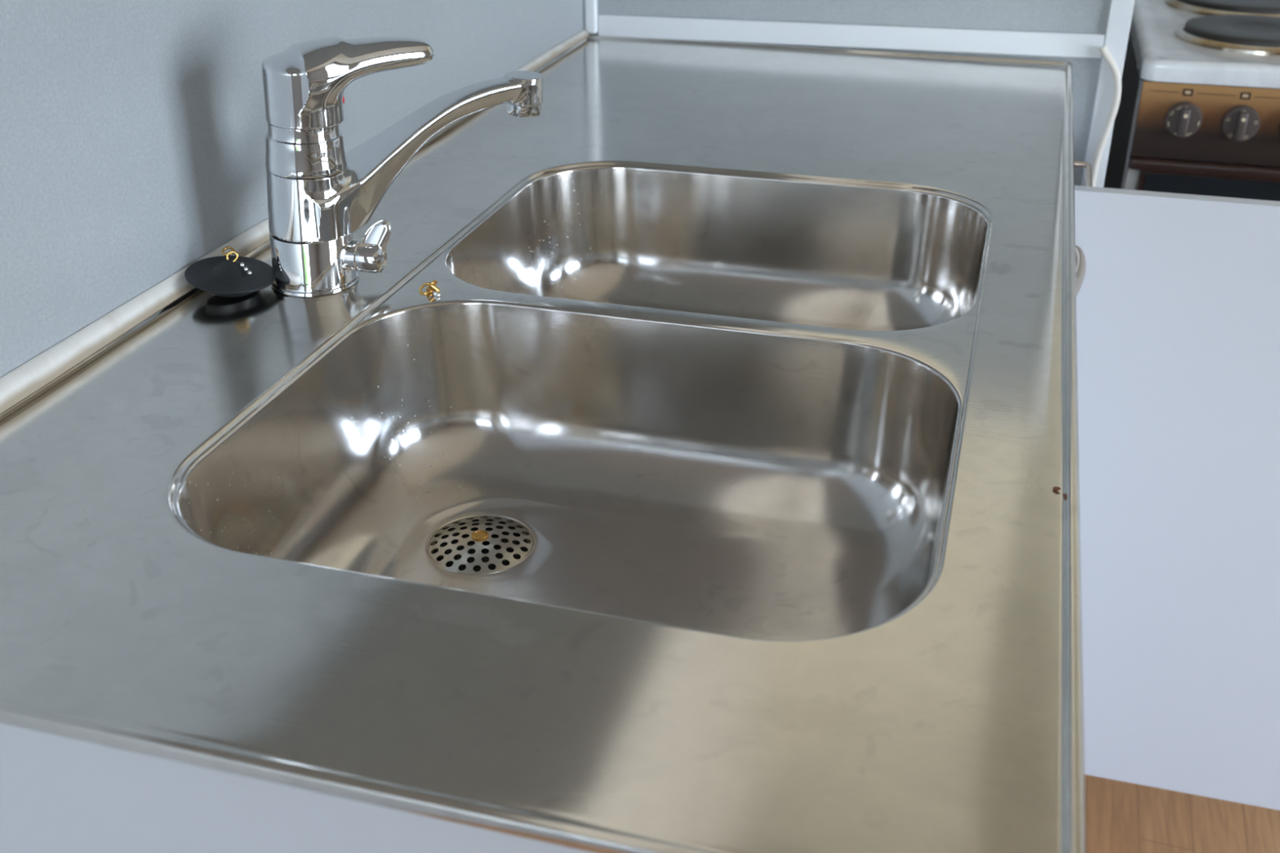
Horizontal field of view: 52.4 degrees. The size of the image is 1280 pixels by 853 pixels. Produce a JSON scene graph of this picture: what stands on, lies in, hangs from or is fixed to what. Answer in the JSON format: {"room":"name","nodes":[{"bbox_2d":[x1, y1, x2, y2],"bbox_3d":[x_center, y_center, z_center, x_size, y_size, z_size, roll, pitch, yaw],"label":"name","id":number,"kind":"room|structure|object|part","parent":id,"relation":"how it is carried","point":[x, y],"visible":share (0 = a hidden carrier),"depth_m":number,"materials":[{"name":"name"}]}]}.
{"room":"kitchen","nodes":[
{"label":"kitchen","id":0,"kind":"room"},
{"bbox_2d":[0,0,584,377],"bbox_3d":[-0.618,-0.044,0.021,0.120,2.550,4.900,8,29,14],"label":"wall","id":1,"kind":"structure","parent":0,"point":[132,132],"depth_m":0.86,"materials":[{"name":"grey paint"}]},
{"bbox_2d":[588,0,1111,186],"bbox_3d":[0.240,-0.278,1.708,0.634,1.370,0.022,8,29,14],"label":"wall","id":2,"kind":"structure","parent":0,"point":[1074,16],"depth_m":1.55,"materials":[{"name":"grey paint"}]},
{"bbox_2d":[584,0,598,34],"bbox_3d":[-0.063,-0.708,1.557,0.016,0.464,0.012,8,29,14],"label":"trim","id":3,"kind":"structure","parent":2,"relation":"attached to","point":[591,20],"depth_m":1.65,"materials":[{"name":"white plastic"}]},
{"bbox_2d":[598,13,1104,58],"bbox_3d":[0.241,-0.476,1.584,0.613,0.033,0.006,8,29,14],"label":"trim","id":4,"kind":"structure","parent":2,"relation":"attached to","point":[785,33],"depth_m":1.58,"materials":[{"name":"white"}]},
{"bbox_2d":[1091,45,1121,186],"bbox_3d":[0.546,-0.312,1.562,0.032,0.284,0.009,8,29,14],"label":"power cord","id":5,"kind":"object","parent":2,"relation":"hanging from","point":[1104,51],"visible":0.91,"depth_m":1.52,"materials":[{"name":"beige plastic"}]},
{"bbox_2d":[1080,0,1134,187],"bbox_3d":[0.552,-0.566,1.449,0.025,0.618,0.030,8,29,14],"label":"trim","id":6,"kind":"structure","parent":2,"relation":"attached to","point":[1120,13],"depth_m":1.52,"materials":[{"name":"white"}]},
{"bbox_2d":[1084,774,1279,852],"bbox_3d":[0.934,1.331,0.246,3.340,0.100,5.140,8,29,14],"label":"floor","id":7,"kind":"structure","parent":0,"point":[1121,816],"depth_m":1.68,"materials":[{"name":"brown wood"}]},
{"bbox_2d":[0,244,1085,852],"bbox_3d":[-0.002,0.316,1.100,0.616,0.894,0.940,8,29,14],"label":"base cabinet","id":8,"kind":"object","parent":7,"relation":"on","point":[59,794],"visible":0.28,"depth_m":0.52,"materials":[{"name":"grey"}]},
{"bbox_3d":[-0.147,0.479,0.691,0.582,0.794,0.018,8,29,14],"label":"panel","id":9,"kind":"part","parent":8,"relation":"part of","materials":[{"name":"grey"}]},
{"bbox_2d":[0,30,1085,852],"bbox_3d":[0.037,-0.108,1.075,0.599,0.170,1.308,8,29,14],"label":"countertop","id":10,"kind":"structure","parent":8,"relation":"on","point":[802,574],"depth_m":0.81,"materials":[{"name":"metal"}]},
{"bbox_2d":[184,246,275,297],"bbox_3d":[-0.285,-0.109,0.904,0.061,0.030,0.061,-22,35,-35],"label":"plug","id":11,"kind":"object","parent":10,"relation":"on","point":[228,275],"visible":1,"depth_m":0.90,"materials":[{"name":"black rubber"}]},
{"bbox_3d":[-0.247,-0.212,1.108,0.010,0.015,1.297,8,29,14],"label":"sealing strip","id":12,"kind":"part","parent":10,"relation":"part of","materials":[{"name":"white plastic"}]},
{"bbox_2d":[261,36,543,297],"bbox_3d":[-0.158,-0.198,0.926,0.232,0.167,0.073,-18,33,-30],"label":"mixer tap","id":13,"kind":"object","parent":10,"relation":"on","point":[319,193],"visible":1,"depth_m":0.88,"materials":[{"name":"silver metal"}]},
{"bbox_3d":[-0.193,-0.231,0.866,0.116,0.052,0.056,-7,29,-13],"label":"lever","id":14,"kind":"part","parent":13,"relation":"part of","materials":[{"name":"silver metal"}]},
{"bbox_3d":[-0.185,-0.132,0.906,0.026,0.024,0.009,0,28,0],"label":"valve lever","id":15,"kind":"part","parent":13,"relation":"part of","materials":[{"name":"silver metal"}]},
{"bbox_3d":[-0.159,-0.195,0.933,0.228,0.081,0.061,-19,33,-31],"label":"spout","id":16,"kind":"part","parent":13,"relation":"part of","materials":[{"name":"silver metal"}]},
{"bbox_2d":[418,280,440,297],"bbox_3d":[-0.145,-0.098,0.912,0.019,0.009,0.012,16,32,27],"label":"earring","id":17,"kind":"object","parent":10,"relation":"on","point":[431,286],"visible":1,"depth_m":0.91,"materials":[{"name":"gold metal"}]},
{"bbox_2d":[425,514,535,574],"bbox_3d":[-0.106,0.075,0.862,0.073,0.010,0.073,8,29,14],"label":"strainer","id":18,"kind":"object","parent":10,"relation":"in","point":[478,544],"visible":1,"depth_m":0.86,"materials":[{"name":"silver metal"}]},
{"bbox_3d":[-0.026,0.068,0.768,0.397,0.149,0.329,8,29,14],"label":"bowl","id":19,"kind":"part","parent":10,"relation":"part of","materials":[{"name":"metal"}]},
{"bbox_3d":[0.067,-0.084,1.053,0.397,0.149,0.316,8,29,14],"label":"bowl","id":20,"kind":"part","parent":10,"relation":"part of","materials":[{"name":"metal"}]},
{"bbox_2d":[1053,486,1061,490],"bbox_3d":[0.214,0.032,0.669,0.004,0.002,0.003,8,29,14],"label":"crumb","id":21,"kind":"object","parent":10,"relation":"on","point":[1055,488],"visible":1,"depth_m":0.67,"materials":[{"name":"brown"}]},
{"bbox_3d":[0.357,-0.123,1.086,0.028,0.016,0.145,8,29,16],"label":"handle","id":22,"kind":"part","parent":8,"relation":"part of","materials":[{"name":"white plastic"}]},
{"bbox_2d":[1074,160,1279,810],"bbox_3d":[0.357,0.045,1.606,0.988,0.894,0.360,8,29,14],"label":"base cabinet","id":23,"kind":"object","parent":7,"relation":"on","point":[1178,298],"visible":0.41,"depth_m":1.34,"materials":[{"name":"grey"}]},
{"bbox_3d":[0.441,-0.248,1.321,0.035,0.006,0.135,8,29,14],"label":"handle","id":24,"kind":"part","parent":23,"relation":"part of","materials":[{"name":"silver metal"}]},
{"bbox_2d":[1102,0,1279,201],"bbox_3d":[0.915,-0.164,1.911,0.500,0.852,0.625,8,29,14],"label":"stove","id":25,"kind":"object","parent":7,"relation":"on","point":[1198,112],"visible":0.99,"depth_m":1.56,"materials":[{"name":"brown metal"}]},
{"bbox_3d":[0.598,-0.069,1.730,0.003,0.776,0.012,8,29,14],"label":"trim","id":26,"kind":"part","parent":25,"relation":"part of","materials":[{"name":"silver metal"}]},
{"bbox_3d":[0.644,-0.363,1.544,0.042,0.042,0.013,8,29,14],"label":"knob","id":27,"kind":"part","parent":25,"relation":"part of","materials":[{"name":"grey plastic"}]},
{"bbox_2d":[1129,0,1279,88],"bbox_3d":[0.916,-0.525,1.730,0.500,0.026,0.605,8,29,14],"label":"cooktop","id":28,"kind":"object","parent":25,"relation":"in","point":[1175,44],"depth_m":1.60,"materials":[{"name":"metal"}]},
{"bbox_3d":[0.835,-0.340,1.508,0.492,0.090,0.010,8,29,14],"label":"control panel","id":29,"kind":"part","parent":25,"relation":"part of","materials":[{"name":"metal"}]},
{"bbox_3d":[0.840,-0.034,1.670,0.468,0.570,0.010,8,29,14],"label":"oven door","id":30,"kind":"part","parent":25,"relation":"part of","materials":[{"name":"black ceramic"}]},
{"bbox_3d":[0.705,-0.355,1.528,0.042,0.042,0.013,8,29,14],"label":"knob","id":31,"kind":"part","parent":25,"relation":"part of","materials":[{"name":"grey plastic"}]}
]}

